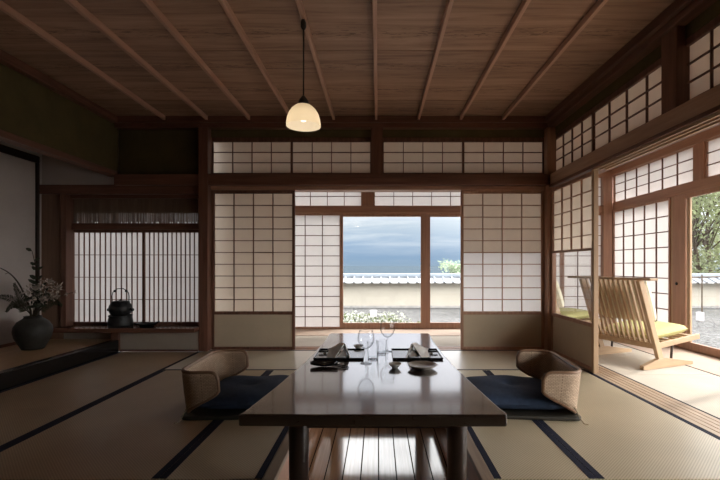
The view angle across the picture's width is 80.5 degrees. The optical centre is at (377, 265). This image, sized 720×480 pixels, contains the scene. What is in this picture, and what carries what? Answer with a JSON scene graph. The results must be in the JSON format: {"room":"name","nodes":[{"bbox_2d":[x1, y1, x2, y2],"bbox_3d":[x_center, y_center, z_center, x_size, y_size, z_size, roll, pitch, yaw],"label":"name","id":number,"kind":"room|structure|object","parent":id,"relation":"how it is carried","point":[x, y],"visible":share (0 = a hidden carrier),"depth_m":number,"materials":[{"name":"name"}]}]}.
{"room":"traditional dwelling","nodes":[
{"label":"traditional dwelling","id":0,"kind":"room"},
{"bbox_2d":[0,141,41,344],"bbox_3d":[-3.380,-0.373,3.125,0.840,2.600,3.650,0,0,0],"label":"wall","id":1,"kind":"structure","parent":0,"point":[17,175],"depth_m":4.35,"materials":[{"name":"grey paint"}]},
{"bbox_2d":[0,144,39,314],"bbox_3d":[-3.688,-0.188,3.010,0.025,1.990,3.220,0,0,0],"label":"timber","id":2,"kind":"structure","parent":1,"relation":"attached to","point":[4,149],"depth_m":4.59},
{"bbox_2d":[0,339,110,370],"bbox_3d":[-3.280,1.017,3.045,0.840,0.420,3.290,0,0,0],"label":"floor","id":3,"kind":"structure","parent":0,"point":[12,356],"depth_m":3.99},
{"bbox_2d":[11,315,53,350],"bbox_3d":[-3.345,0.648,4.120,0.317,0.318,0.317,0,0,0],"label":"vase","id":4,"kind":"object","parent":3,"relation":"on","point":[29,333],"visible":0.99,"depth_m":4.03,"materials":[{"name":"ceramic"}]},
{"bbox_2d":[0,294,27,310],"bbox_3d":[-3.520,0.417,4.097,0.322,0.290,0.058,0,0,0],"label":"frond","id":5,"kind":"object","parent":4,"relation":"in","point":[6,296],"visible":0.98,"depth_m":4.09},
{"bbox_2d":[0,268,31,316],"bbox_3d":[-3.515,0.287,4.117,0.341,0.552,0.022,0,0,0],"label":"bare branch","id":6,"kind":"object","parent":4,"relation":"in","point":[21,288],"visible":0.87,"depth_m":4.11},
{"bbox_2d":[5,300,29,313],"bbox_3d":[-3.443,0.443,4.092,0.215,0.241,0.109,0,0,0],"label":"frond","id":7,"kind":"object","parent":4,"relation":"in","point":[8,308],"visible":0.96,"depth_m":4.08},
{"bbox_2d":[13,282,29,312],"bbox_3d":[-3.473,0.364,4.145,0.225,0.398,0.057,0,0,0],"label":"frond","id":8,"kind":"object","parent":4,"relation":"in","point":[16,287],"visible":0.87,"depth_m":4.15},
{"bbox_2d":[21,284,41,316],"bbox_3d":[-3.299,0.363,4.047,0.186,0.400,0.137,0,0,0],"label":"flower","id":9,"kind":"object","parent":4,"relation":"in","point":[35,287],"visible":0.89,"depth_m":4.04,"materials":[{"name":"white plant"}]},
{"bbox_2d":[26,248,45,315],"bbox_3d":[-3.299,0.195,4.119,0.213,0.736,0.045,0,0,0],"label":"leafy branch","id":10,"kind":"object","parent":4,"relation":"in","point":[33,277],"visible":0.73,"depth_m":4.12,"materials":[{"name":"green plant"}]},
{"bbox_2d":[27,292,47,313],"bbox_3d":[-3.231,0.406,4.052,0.194,0.314,0.186,0,0,0],"label":"flower","id":11,"kind":"object","parent":4,"relation":"in","point":[34,300],"visible":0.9,"depth_m":4.03,"materials":[{"name":"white plant"}]},
{"bbox_2d":[31,277,54,315],"bbox_3d":[-3.223,0.336,4.098,0.222,0.454,0.128,0,0,0],"label":"flower","id":12,"kind":"object","parent":4,"relation":"in","point":[48,279],"visible":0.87,"depth_m":4.10,"materials":[{"name":"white plant"}]},
{"bbox_2d":[32,290,57,316],"bbox_3d":[-3.205,0.395,4.041,0.343,0.338,0.143,0,0,0],"label":"flower","id":13,"kind":"object","parent":4,"relation":"in","point":[51,293],"visible":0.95,"depth_m":4.03,"materials":[{"name":"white plant"}]},
{"bbox_2d":[36,298,62,313],"bbox_3d":[-3.203,0.436,4.123,0.302,0.254,0.035,0,0,0],"label":"frond","id":14,"kind":"object","parent":4,"relation":"in","point":[57,302],"visible":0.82,"depth_m":4.12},
{"bbox_2d":[41,194,63,338],"bbox_3d":[-3.580,0.012,4.755,0.240,1.590,0.170,0,0,0],"label":"timber","id":15,"kind":"structure","parent":3,"relation":"on","point":[50,203],"depth_m":4.67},
{"bbox_2d":[0,63,118,171],"bbox_3d":[-2.910,-1.325,0.895,0.100,0.595,7.590,0,0,0],"label":"wall","id":16,"kind":"structure","parent":0,"point":[30,110],"depth_m":3.73,"materials":[{"name":"green paint"}]},
{"bbox_2d":[0,49,116,122],"bbox_3d":[-2.840,-1.571,0.835,0.080,0.076,7.470,0,0,0],"label":"timber","id":17,"kind":"structure","parent":16,"relation":"attached to","point":[6,59],"depth_m":3.68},
{"bbox_2d":[0,129,118,176],"bbox_3d":[-2.908,-1.004,0.895,0.105,0.053,7.590,0,0,0],"label":"timber","id":18,"kind":"structure","parent":16,"relation":"attached to","point":[7,137],"depth_m":3.74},
{"bbox_2d":[64,331,198,348],"bbox_3d":[-2.820,0.820,4.720,1.760,0.215,0.240,0,0,0],"label":"wall","id":19,"kind":"structure","parent":0,"point":[127,340],"depth_m":4.60,"materials":[{"name":"brown paint"}]},
{"bbox_2d":[53,325,198,332],"bbox_3d":[-2.700,0.689,4.665,1.520,0.047,0.350,0,0,0],"label":"shelf","id":20,"kind":"object","parent":19,"relation":"on","point":[73,328],"visible":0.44,"depth_m":4.49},
{"bbox_2d":[61,194,74,326],"bbox_3d":[-3.430,-0.035,4.735,0.060,1.495,0.210,0,0,0],"label":"timber","id":21,"kind":"structure","parent":20,"relation":"on","point":[67,235],"depth_m":4.65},
{"bbox_2d":[73,230,142,324],"bbox_3d":[-3.020,0.134,4.757,0.800,1.063,0.024,0,0,0],"label":"window","id":22,"kind":"structure","parent":20,"relation":"on","point":[106,261],"depth_m":4.76,"materials":[{"name":"white paper"}]},
{"bbox_2d":[107,314,133,327],"bbox_3d":[-2.787,0.598,4.600,0.244,0.134,0.244,0,0,0],"label":"brazier","id":23,"kind":"object","parent":20,"relation":"on","point":[114,321],"visible":0.94,"depth_m":4.51,"materials":[{"name":"metal"}]},
{"bbox_2d":[107,288,133,314],"bbox_3d":[-2.787,0.389,4.600,0.292,0.284,0.224,0,0,0],"label":"kettle","id":24,"kind":"object","parent":23,"relation":"on","point":[119,307],"visible":1,"depth_m":4.53,"materials":[{"name":"metal"}]},
{"bbox_2d":[134,321,159,327],"bbox_3d":[-2.511,0.634,4.620,0.275,0.063,0.156,0,0,0],"label":"dish","id":25,"kind":"object","parent":20,"relation":"on","point":[140,324],"visible":1,"depth_m":4.57,"materials":[{"name":"ceramic"}]},
{"bbox_2d":[143,230,198,324],"bbox_3d":[-2.280,0.134,4.757,0.680,1.063,0.024,0,0,0],"label":"window","id":26,"kind":"structure","parent":20,"relation":"on","point":[170,257],"depth_m":4.76,"materials":[{"name":"white paper"}]},
{"bbox_2d":[42,129,543,184],"bbox_3d":[-0.825,-1.278,4.760,5.750,0.790,0.160,0,0,0],"label":"wall","id":27,"kind":"structure","parent":0,"point":[140,151],"depth_m":4.69,"materials":[{"name":"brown paint"}]},
{"bbox_2d":[40,185,198,198],"bbox_3d":[-2.820,-0.813,4.740,1.760,0.140,0.200,0,0,0],"label":"timber","id":28,"kind":"structure","parent":27,"relation":"attached to","point":[76,191],"depth_m":4.64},
{"bbox_2d":[72,199,198,229],"bbox_3d":[-2.680,-0.588,4.745,1.480,0.380,0.060,0,0,0],"label":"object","id":29,"kind":"structure","parent":28,"relation":"attached to","point":[88,214],"depth_m":4.75,"materials":[{"name":"brown wood"}]},
{"bbox_2d":[212,138,291,173],"bbox_3d":[-1.397,-1.210,4.715,0.882,0.413,0.030,0,0,0],"label":"window","id":30,"kind":"structure","parent":27,"relation":"in","point":[229,155],"depth_m":4.72,"materials":[{"name":"paper"}]},
{"bbox_2d":[292,138,370,173],"bbox_3d":[-0.515,-1.210,4.715,0.882,0.413,0.030,0,0,0],"label":"window","id":31,"kind":"structure","parent":27,"relation":"in","point":[309,155],"depth_m":4.72,"materials":[{"name":"paper"}]},
{"bbox_2d":[115,116,548,129],"bbox_3d":[-0.455,-1.554,4.685,4.810,0.111,0.230,0,0,0],"label":"timber","id":32,"kind":"structure","parent":27,"relation":"attached to","point":[123,122],"depth_m":4.59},
{"bbox_2d":[114,174,549,185],"bbox_3d":[-0.465,-0.938,4.710,4.790,0.130,0.220,0,0,0],"label":"timber","id":33,"kind":"structure","parent":27,"relation":"attached to","point":[119,179],"depth_m":4.60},
{"bbox_2d":[371,128,382,173],"bbox_3d":[-0.011,-1.244,4.675,0.127,0.509,0.130,0,0,0],"label":"timber","id":34,"kind":"structure","parent":33,"relation":"on","point":[376,133],"depth_m":4.61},
{"bbox_2d":[211,186,544,191],"bbox_3d":[0.000,-0.852,4.745,3.680,0.042,0.150,0,0,0],"label":"timber","id":35,"kind":"structure","parent":33,"relation":"attached to","point":[296,188],"depth_m":4.67,"materials":[{"name":"red wood"}]},
{"bbox_2d":[383,138,462,173],"bbox_3d":[0.498,-1.210,4.715,0.892,0.413,0.030,0,0,0],"label":"window","id":36,"kind":"structure","parent":27,"relation":"in","point":[400,155],"depth_m":4.72,"materials":[{"name":"paper"}]},
{"bbox_2d":[463,138,543,173],"bbox_3d":[1.390,-1.210,4.715,0.892,0.413,0.030,0,0,0],"label":"window","id":37,"kind":"structure","parent":27,"relation":"in","point":[480,155],"depth_m":4.72,"materials":[{"name":"paper"}]},
{"bbox_2d":[0,0,674,119],"bbox_3d":[-0.920,-1.687,0.924,5.960,0.244,7.871,0,0,0],"label":"ceiling","id":38,"kind":"structure","parent":0,"point":[160,58],"depth_m":3.19,"materials":[{"name":"brown wood"}]},
{"bbox_2d":[286,19,320,131],"bbox_3d":[-0.475,-1.226,2.710,0.218,0.677,0.218,0,0,0],"label":"pendant lamp","id":39,"kind":"object","parent":38,"relation":"hanging from","point":[302,116],"visible":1,"depth_m":2.68,"materials":[{"name":"white glass"}]},
{"bbox_2d":[119,308,719,351],"bbox_3d":[0.000,1.577,7.500,80.000,0.300,65.000,0,0,0],"label":"ground","id":40,"kind":"structure","parent":0,"point":[709,329],"depth_m":11.66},
{"bbox_2d":[343,310,420,322],"bbox_3d":[-0.525,1.359,10.817,3.449,0.174,2.846,0,0,0],"label":"ground cover","id":41,"kind":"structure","parent":40,"relation":"on","point":[352,316],"depth_m":10.94,"materials":[{"name":"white plant"}]},
{"bbox_2d":[438,258,459,272],"bbox_3d":[3.531,0.550,19.484,1.795,1.773,1.720,0,0,0],"label":"tree","id":42,"kind":"object","parent":40,"relation":"on","point":[452,268],"visible":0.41,"depth_m":19.16,"materials":[{"name":"green plant"}]},
{"bbox_2d":[343,273,719,307],"bbox_3d":[7.000,0.847,14.506,46.000,1.160,0.889,0,0,0],"label":"wall","id":43,"kind":"structure","parent":40,"relation":"on","point":[360,290],"depth_m":14.40,"materials":[{"name":"beige paint"}]},
{"bbox_2d":[692,192,719,272],"bbox_3d":[11.924,-1.375,16.175,4.285,5.621,4.900,0,0,0],"label":"tree","id":44,"kind":"object","parent":40,"relation":"on","point":[696,210],"visible":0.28,"depth_m":15.70,"materials":[{"name":"green plant"}]},
{"bbox_2d":[692,192,719,272],"bbox_3d":[15.591,-1.513,19.886,4.567,5.895,4.390,0,0,0],"label":"tree","id":45,"kind":"object","parent":40,"relation":"on","point":[706,241],"visible":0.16,"depth_m":19.78,"materials":[{"name":"green plant"}]},
{"bbox_2d":[692,194,719,272],"bbox_3d":[17.830,-1.977,24.492,4.772,6.823,5.717,0,0,0],"label":"tree","id":46,"kind":"object","parent":40,"relation":"on","point":[703,228],"visible":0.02,"depth_m":22.95,"materials":[{"name":"green plant"}]},
{"bbox_2d":[692,275,719,311],"bbox_3d":[9.307,0.837,11.552,2.201,1.180,0.036,0,0,0],"label":"support","id":47,"kind":"object","parent":40,"relation":"on","point":[701,276],"visible":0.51,"depth_m":11.54,"materials":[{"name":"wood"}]},
{"bbox_2d":[121,329,719,479],"bbox_3d":[0.400,1.177,1.730,6.520,0.500,9.260,0,0,0],"label":"floor","id":48,"kind":"structure","parent":0,"point":[334,453],"depth_m":2.67,"materials":[{"name":"brown wood"}]},
{"bbox_2d":[0,408,83,448],"bbox_3d":[-2.345,0.942,1.815,0.868,0.030,1.908,0,0,0],"label":"mat","id":49,"kind":"object","parent":48,"relation":"on","point":[16,424],"visible":0.88,"depth_m":2.55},
{"bbox_2d":[0,340,118,390],"bbox_3d":[-2.820,0.877,2.980,0.080,0.160,3.160,0,0,0],"label":"timber","id":50,"kind":"structure","parent":48,"relation":"on","point":[18,375],"depth_m":3.65,"materials":[{"name":"black paint"}]},
{"bbox_2d":[0,352,198,407],"bbox_3d":[-2.345,0.942,3.675,0.868,0.030,1.808,0,0,0],"label":"mat","id":51,"kind":"object","parent":48,"relation":"on","point":[84,385],"visible":0.89,"depth_m":3.43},
{"bbox_2d":[0,370,269,479],"bbox_3d":[-1.433,0.942,2.805,0.953,0.030,1.908,0,0,0],"label":"mat","id":52,"kind":"object","parent":48,"relation":"on","point":[131,433],"visible":0.79,"depth_m":2.28,"materials":[{"name":"wicker"}]},
{"bbox_2d":[181,349,248,419],"bbox_3d":[-0.904,0.777,2.865,0.628,0.300,0.680,0,0,-2],"label":"chair","id":53,"kind":"object","parent":52,"relation":"on","point":[201,378],"visible":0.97,"depth_m":2.59,"materials":[{"name":"wicker"}]},
{"bbox_2d":[174,375,289,423],"bbox_3d":[-0.887,0.856,2.832,0.646,0.140,0.673,0,0,-2],"label":"floor cushion","id":54,"kind":"object","parent":53,"relation":"on","point":[237,391],"visible":0.72,"depth_m":2.69,"materials":[{"name":"blue fabric"}]},
{"bbox_2d":[119,349,198,350],"bbox_3d":[-2.365,0.917,4.590,0.850,0.020,0.020,0,0,0],"label":"timber","id":55,"kind":"structure","parent":48,"relation":"on","point":[120,349],"depth_m":4.59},
{"bbox_2d":[199,127,211,350],"bbox_3d":[-1.890,-0.285,4.665,0.100,2.425,0.150,0,0,0],"label":"timber","id":56,"kind":"structure","parent":48,"relation":"on","point":[205,139],"depth_m":4.59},
{"bbox_2d":[159,370,295,479],"bbox_3d":[-0.730,0.942,2.805,0.448,0.030,1.908,0,0,0],"label":"mat","id":57,"kind":"object","parent":48,"relation":"on","point":[228,450],"visible":0.49,"depth_m":2.11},
{"bbox_2d":[164,350,315,369],"bbox_3d":[-0.970,0.942,4.215,1.878,0.030,0.888,0,0,0],"label":"mat","id":58,"kind":"object","parent":48,"relation":"on","point":[258,359],"visible":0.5,"depth_m":4.20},
{"bbox_2d":[295,336,327,346],"bbox_3d":[-0.760,0.942,5.230,1.878,0.030,0.738,0,0,0],"label":"mat","id":59,"kind":"object","parent":48,"relation":"on","point":[300,341],"visible":0.26,"depth_m":5.19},
{"bbox_2d":[239,333,506,479],"bbox_3d":[-0.017,0.872,2.585,1.026,0.610,1.950,0,0,0],"label":"table","id":60,"kind":"object","parent":48,"relation":"on","point":[374,394],"visible":0.92,"depth_m":1.80,"materials":[{"name":"paint"}]},
{"bbox_2d":[310,361,337,366],"bbox_3d":[-0.303,0.551,2.386,0.155,0.029,0.080,0,0,0],"label":"dish","id":61,"kind":"object","parent":60,"relation":"on","point":[315,363],"visible":0.98,"depth_m":2.38,"materials":[{"name":"ceramic"}]},
{"bbox_2d":[313,348,364,359],"bbox_3d":[-0.238,0.560,2.695,0.304,0.013,0.294,0,0,0],"label":"lacquer tray","id":62,"kind":"object","parent":60,"relation":"on","point":[355,353],"visible":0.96,"depth_m":2.65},
{"bbox_2d":[327,342,349,357],"bbox_3d":[-0.243,0.520,2.642,0.149,0.085,0.127,0,0,0],"label":"napkin","id":63,"kind":"object","parent":62,"relation":"on","point":[333,352],"visible":1,"depth_m":2.60,"materials":[{"name":"grey fabric"}]},
{"bbox_2d":[391,348,442,359],"bbox_3d":[0.240,0.560,2.695,0.304,0.013,0.294,0,0,0],"label":"lacquer tray","id":64,"kind":"object","parent":60,"relation":"on","point":[397,353],"visible":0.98,"depth_m":2.65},
{"bbox_2d":[406,342,429,357],"bbox_3d":[0.245,0.520,2.642,0.149,0.085,0.127,0,0,0],"label":"napkin","id":65,"kind":"object","parent":64,"relation":"on","point":[423,352],"visible":1,"depth_m":2.60,"materials":[{"name":"grey fabric"}]},
{"bbox_2d":[408,361,437,369],"bbox_3d":[0.245,0.554,2.340,0.166,0.025,0.166,0,0,0],"label":"shallow bowl","id":66,"kind":"object","parent":60,"relation":"on","point":[419,365],"visible":1,"depth_m":2.36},
{"bbox_2d":[211,347,544,349],"bbox_3d":[0.005,0.940,4.760,3.690,0.034,0.200,0,0,0],"label":"timber","id":67,"kind":"structure","parent":48,"relation":"on","point":[296,348],"depth_m":4.69,"materials":[{"name":"red wood"}]},
{"bbox_2d":[212,190,294,348],"bbox_3d":[-1.378,0.048,4.705,0.920,1.758,0.030,0,0,0],"label":"door","id":68,"kind":"structure","parent":67,"relation":"on","point":[253,231],"depth_m":4.71,"materials":[{"name":"paper"}]},
{"bbox_2d":[460,190,543,348],"bbox_3d":[1.375,0.048,4.705,0.920,1.758,0.030,0,0,0],"label":"door","id":69,"kind":"structure","parent":67,"relation":"on","point":[502,231],"depth_m":4.71,"materials":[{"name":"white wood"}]},
{"bbox_2d":[431,336,459,346],"bbox_3d":[1.120,0.942,5.230,1.878,0.030,0.738,0,0,0],"label":"mat","id":70,"kind":"object","parent":48,"relation":"on","point":[440,341],"visible":0.02,"depth_m":5.19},
{"bbox_2d":[440,350,584,369],"bbox_3d":[0.910,0.942,4.215,1.878,0.030,0.888,0,0,0],"label":"mat","id":71,"kind":"object","parent":48,"relation":"on","point":[460,359],"visible":0.4,"depth_m":4.20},
{"bbox_2d":[458,370,596,479],"bbox_3d":[0.730,0.942,2.805,0.448,0.030,1.908,0,0,0],"label":"mat","id":72,"kind":"object","parent":48,"relation":"on","point":[522,449],"visible":0.49,"depth_m":2.11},
{"bbox_2d":[544,127,555,350],"bbox_3d":[1.883,-0.285,4.670,0.095,2.425,0.140,0,0,0],"label":"timber","id":73,"kind":"structure","parent":48,"relation":"on","point":[549,132],"depth_m":4.60,"materials":[{"name":"red wood"}]},
{"bbox_2d":[486,370,719,479],"bbox_3d":[1.403,0.942,2.805,0.893,0.030,1.908,0,0,0],"label":"mat","id":74,"kind":"object","parent":48,"relation":"on","point":[627,436],"visible":0.79,"depth_m":2.28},
{"bbox_2d":[501,349,581,420],"bbox_3d":[0.952,0.777,2.865,0.628,0.300,0.680,0,0,5],"label":"chair","id":75,"kind":"object","parent":74,"relation":"on","point":[560,378],"visible":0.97,"depth_m":2.56,"materials":[{"name":"wicker"}]},
{"bbox_2d":[466,375,588,424],"bbox_3d":[0.930,0.856,2.825,0.646,0.140,0.673,0,0,5],"label":"floor cushion","id":76,"kind":"object","parent":75,"relation":"on","point":[505,391],"visible":0.77,"depth_m":2.67,"materials":[{"name":"blue fabric"}]},
{"bbox_2d":[601,176,612,328],"bbox_3d":[3.380,-0.183,6.220,0.240,2.220,0.160,0,0,0],"label":"timber","id":77,"kind":"structure","parent":48,"relation":"on","point":[606,181],"depth_m":6.14,"materials":[{"name":"red wood"}]},
{"bbox_2d":[561,356,719,436],"bbox_3d":[1.955,0.942,0.880,0.210,0.030,7.560,0,0,0],"label":"timber","id":78,"kind":"structure","parent":48,"relation":"on","point":[703,420],"depth_m":2.90,"materials":[{"name":"brown wood"}]},
{"bbox_2d":[551,171,591,370],"bbox_3d":[1.887,0.048,4.145,0.030,1.758,0.910,0,0,0],"label":"door","id":79,"kind":"structure","parent":78,"relation":"on","point":[571,201],"depth_m":4.13,"materials":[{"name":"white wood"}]},
{"bbox_2d":[592,169,597,372],"bbox_3d":[1.873,0.048,3.670,0.043,1.758,0.040,0,0,0],"label":"timber","id":80,"kind":"structure","parent":78,"relation":"on","point":[594,171],"depth_m":3.65,"materials":[{"name":"brown wood"}]},
{"bbox_2d":[612,197,670,340],"bbox_3d":[3.415,0.067,5.560,0.030,1.720,1.220,0,0,0],"label":"door","id":81,"kind":"structure","parent":48,"relation":"on","point":[641,234],"depth_m":5.38,"materials":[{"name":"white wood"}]},
{"bbox_2d":[598,340,713,374],"bbox_3d":[2.465,0.942,4.600,0.808,0.030,1.958,0,0,0],"label":"mat","id":82,"kind":"object","parent":48,"relation":"on","point":[625,363],"visible":0.4,"depth_m":3.95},
{"bbox_2d":[556,300,603,322],"bbox_3d":[2.295,0.518,5.455,0.857,0.818,0.900,0,0,-13],"label":"chair","id":83,"kind":"object","parent":82,"relation":"on","point":[557,307],"visible":0.02,"depth_m":5.18,"materials":[{"name":"brown wood"}]},
{"bbox_2d":[556,279,563,307],"bbox_3d":[2.122,0.328,5.416,0.281,0.436,0.570,0,0,-13],"label":"cushion","id":84,"kind":"object","parent":83,"relation":"on","point":[559,297],"visible":0.15,"depth_m":5.15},
{"bbox_2d":[559,308,588,318],"bbox_3d":[2.404,0.625,5.479,0.498,0.152,0.550,0,0,-13],"label":"seat cushion","id":85,"kind":"object","parent":83,"relation":"on","point":[571,312],"visible":0.38,"depth_m":5.26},
{"bbox_2d":[567,276,699,369],"bbox_3d":[2.544,0.518,4.185,0.857,0.818,0.900,0,0,-22],"label":"chair","id":86,"kind":"object","parent":82,"relation":"on","point":[653,342],"visible":0.8,"depth_m":3.98,"materials":[{"name":"brown wood"}]},
{"bbox_2d":[598,279,655,321],"bbox_3d":[2.379,0.328,4.119,0.281,0.436,0.570,0,0,-22],"label":"cushion","id":87,"kind":"object","parent":86,"relation":"on","point":[648,290],"visible":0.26,"depth_m":4.00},
{"bbox_2d":[606,320,687,337],"bbox_3d":[2.648,0.625,4.226,0.498,0.152,0.550,0,0,-22],"label":"seat cushion","id":88,"kind":"object","parent":86,"relation":"on","point":[664,329],"visible":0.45,"depth_m":4.04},
{"bbox_2d":[620,374,719,419],"bbox_3d":[2.465,0.942,2.660,0.808,0.030,1.918,0,0,0],"label":"mat","id":89,"kind":"object","parent":48,"relation":"on","point":[699,392],"visible":0.9,"depth_m":3.21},
{"bbox_2d":[671,197,672,336],"bbox_3d":[3.435,0.067,4.928,0.050,1.720,0.045,0,0,0],"label":"timber","id":90,"kind":"structure","parent":48,"relation":"on","point":[671,197],"depth_m":4.93,"materials":[{"name":"brown wood"}]},
{"bbox_3d":[0.935,0.978,6.250,5.370,0.099,0.100,0,0,0],"label":"timber","id":91,"kind":"structure","parent":48,"relation":"attached to","visible":0},
{"bbox_2d":[295,213,341,328],"bbox_3d":[-1.065,0.082,6.215,1.070,1.690,0.030,0,0,0],"label":"door","id":92,"kind":"structure","parent":91,"relation":"on","point":[318,236],"depth_m":6.22,"materials":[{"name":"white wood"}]},
{"bbox_2d":[342,213,425,328],"bbox_3d":[0.085,0.082,6.218,1.230,1.690,0.035,0,0,0],"label":"door","id":93,"kind":"structure","parent":91,"relation":"on","point":[422,325],"depth_m":6.20,"materials":[{"name":"red wood"}]},
{"bbox_2d":[426,213,459,328],"bbox_3d":[1.290,0.082,6.237,1.200,1.690,0.035,0,0,0],"label":"door","id":94,"kind":"structure","parent":91,"relation":"on","point":[429,325],"depth_m":6.22,"materials":[{"name":"red wood"}]},
{"bbox_2d":[556,253,561,292],"bbox_3d":[2.275,0.082,6.215,0.830,1.690,0.030,0,0,0],"label":"door","id":95,"kind":"structure","parent":91,"relation":"on","point":[558,255],"depth_m":6.22,"materials":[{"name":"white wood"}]},
{"bbox_2d":[562,213,600,323],"bbox_3d":[3.020,0.082,6.215,0.660,1.690,0.030,0,0,0],"label":"door","id":96,"kind":"structure","parent":91,"relation":"on","point":[579,263],"depth_m":6.22,"materials":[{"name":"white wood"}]},
{"bbox_3d":[3.490,0.979,1.650,0.180,0.135,9.100,0,0,0],"label":"timber","id":97,"kind":"structure","parent":48,"relation":"attached to","visible":0},
{"bbox_2d":[687,197,691,341],"bbox_3d":[3.417,0.057,4.665,0.025,1.700,0.050,0,0,0],"label":"timber","id":98,"kind":"structure","parent":97,"relation":"on","point":[689,200],"depth_m":4.64,"materials":[{"name":"brown wood"}]},
{"bbox_2d":[673,186,719,357],"bbox_3d":[3.410,0.067,4.210,0.049,1.720,1.390,0,0,0],"label":"door","id":99,"kind":"structure","parent":97,"relation":"on","point":[680,201],"depth_m":4.76,"materials":[{"name":"red wood"}]},
{"bbox_2d":[555,0,719,133],"bbox_3d":[1.975,-1.510,0.895,0.110,0.185,7.590,0,0,0],"label":"wall","id":100,"kind":"structure","parent":0,"point":[713,11],"depth_m":3.16,"materials":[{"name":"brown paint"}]},
{"bbox_2d":[546,0,717,126],"bbox_3d":[1.915,-1.554,0.855,0.230,0.111,7.510,0,0,0],"label":"timber","id":101,"kind":"structure","parent":100,"relation":"attached to","point":[680,12],"depth_m":3.08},
{"bbox_3d":[-0.100,-0.173,-2.975,7.600,3.200,0.150,0,0,0],"label":"wall","id":102,"kind":"structure","parent":0,"visible":0},
{"bbox_2d":[550,84,719,183],"bbox_3d":[1.955,-0.938,0.850,0.190,0.130,7.500,0,0,0],"label":"timber","id":103,"kind":"structure","parent":102,"relation":"attached to","point":[709,99],"depth_m":2.92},
{"bbox_2d":[556,109,591,170],"bbox_3d":[1.940,-1.210,4.240,0.030,0.413,0.840,0,0,0],"label":"window","id":104,"kind":"structure","parent":103,"relation":"on","point":[574,141],"depth_m":4.19,"materials":[{"name":"paper"}]},
{"bbox_2d":[592,58,660,151],"bbox_3d":[1.940,-1.210,3.310,0.030,0.413,1.020,0,0,0],"label":"window","id":105,"kind":"structure","parent":103,"relation":"on","point":[637,102],"depth_m":3.29,"materials":[{"name":"paper"}]},
{"bbox_2d":[549,105,719,187],"bbox_3d":[1.950,-0.858,0.850,0.200,0.030,7.500,0,0,0],"label":"timber","id":106,"kind":"structure","parent":103,"relation":"attached to","point":[716,109],"depth_m":3.00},
{"bbox_2d":[594,111,719,169],"bbox_3d":[1.923,-0.834,0.390,0.110,0.018,6.580,0,0,0],"label":"timber","id":107,"kind":"structure","parent":106,"relation":"attached to","point":[714,119],"depth_m":2.83,"materials":[{"name":"brown wood"}]},
{"bbox_2d":[661,26,689,114],"bbox_3d":[1.927,-1.244,2.727,0.125,0.509,0.146,0,0,0],"label":"timber","id":108,"kind":"structure","parent":103,"relation":"on","point":[675,55],"depth_m":2.67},
{"bbox_2d":[686,14,719,101],"bbox_3d":[1.940,-1.210,2.250,0.030,0.413,0.900,0,0,0],"label":"window","id":109,"kind":"structure","parent":103,"relation":"on","point":[704,44],"depth_m":2.53,"materials":[{"name":"paper"}]},
{"bbox_3d":[-1.800,-0.123,5.580,0.100,3.100,1.440,0,0,0],"label":"wall","id":110,"kind":"structure","parent":0,"visible":0},
{"bbox_2d":[295,206,612,212],"bbox_3d":[0.935,-0.813,6.220,5.370,0.100,0.120,0,0,0],"label":"timber","id":111,"kind":"structure","parent":110,"relation":"attached to","point":[298,209],"depth_m":6.16,"materials":[{"name":"red wood"}]},
{"bbox_2d":[295,192,361,205],"bbox_3d":[-0.988,-1.078,6.215,1.524,0.430,0.030,0,0,0],"label":"window","id":112,"kind":"structure","parent":111,"relation":"on","point":[301,198],"depth_m":6.22,"materials":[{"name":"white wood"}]},
{"bbox_2d":[362,192,372,205],"bbox_3d":[-0.146,-1.078,6.210,0.160,0.430,0.120,0,0,0],"label":"timber","id":113,"kind":"structure","parent":111,"relation":"on","point":[367,197],"depth_m":6.15,"materials":[{"name":"red wood"}]},
{"bbox_2d":[373,192,459,205],"bbox_3d":[0.784,-1.078,6.215,1.700,0.430,0.030,0,0,0],"label":"window","id":114,"kind":"structure","parent":111,"relation":"on","point":[379,198],"depth_m":6.22,"materials":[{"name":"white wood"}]},
{"bbox_2d":[598,177,600,205],"bbox_3d":[2.484,-1.078,6.215,1.700,0.430,0.030,0,0,0],"label":"window","id":115,"kind":"structure","parent":111,"relation":"on","point":[599,178],"depth_m":6.22,"materials":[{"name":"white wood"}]},
{"label":"outside","id":116,"kind":"structure","parent":0,"visible":0},
{"bbox_2d":[343,266,718,272],"bbox_3d":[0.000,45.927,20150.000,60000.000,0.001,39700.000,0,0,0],"label":"sea","id":117,"kind":"structure","parent":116,"point":[346,269],"depth_m":4879.90,"materials":[{"name":"liquid"}]},
{"bbox_3d":[3.490,-0.173,-2.350,0.120,2.200,1.100,0,0,0],"label":"wall","id":118,"kind":"structure","parent":0,"visible":0},
{"bbox_2d":[611,125,719,175],"bbox_3d":[3.460,-1.473,1.620,0.180,0.360,9.040,0,0,0],"label":"timber","id":119,"kind":"structure","parent":118,"relation":"attached to","point":[711,133],"depth_m":4.91,"materials":[{"name":"red wood"}]},
{"bbox_2d":[613,175,719,210],"bbox_3d":[3.470,-0.848,1.620,0.160,0.110,9.040,0,0,0],"label":"timber","id":120,"kind":"structure","parent":118,"relation":"attached to","point":[714,181],"depth_m":4.91,"materials":[{"name":"red wood"}]},
{"bbox_2d":[613,146,693,202],"bbox_3d":[3.415,-1.098,5.355,0.030,0.390,1.570,0,0,0],"label":"window","id":121,"kind":"structure","parent":120,"relation":"attached to","point":[675,169],"depth_m":5.22,"materials":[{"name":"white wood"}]},
{"bbox_2d":[693,141,704,180],"bbox_3d":[3.467,-1.098,4.495,0.165,0.390,0.150,0,0,0],"label":"timber","id":122,"kind":"structure","parent":120,"relation":"on","point":[698,149],"depth_m":4.47,"materials":[{"name":"red wood"}]},
{"bbox_2d":[705,136,719,177],"bbox_3d":[3.415,-1.098,3.510,0.030,0.390,1.820,0,0,0],"label":"window","id":123,"kind":"structure","parent":120,"relation":"on","point":[712,146],"depth_m":4.35,"materials":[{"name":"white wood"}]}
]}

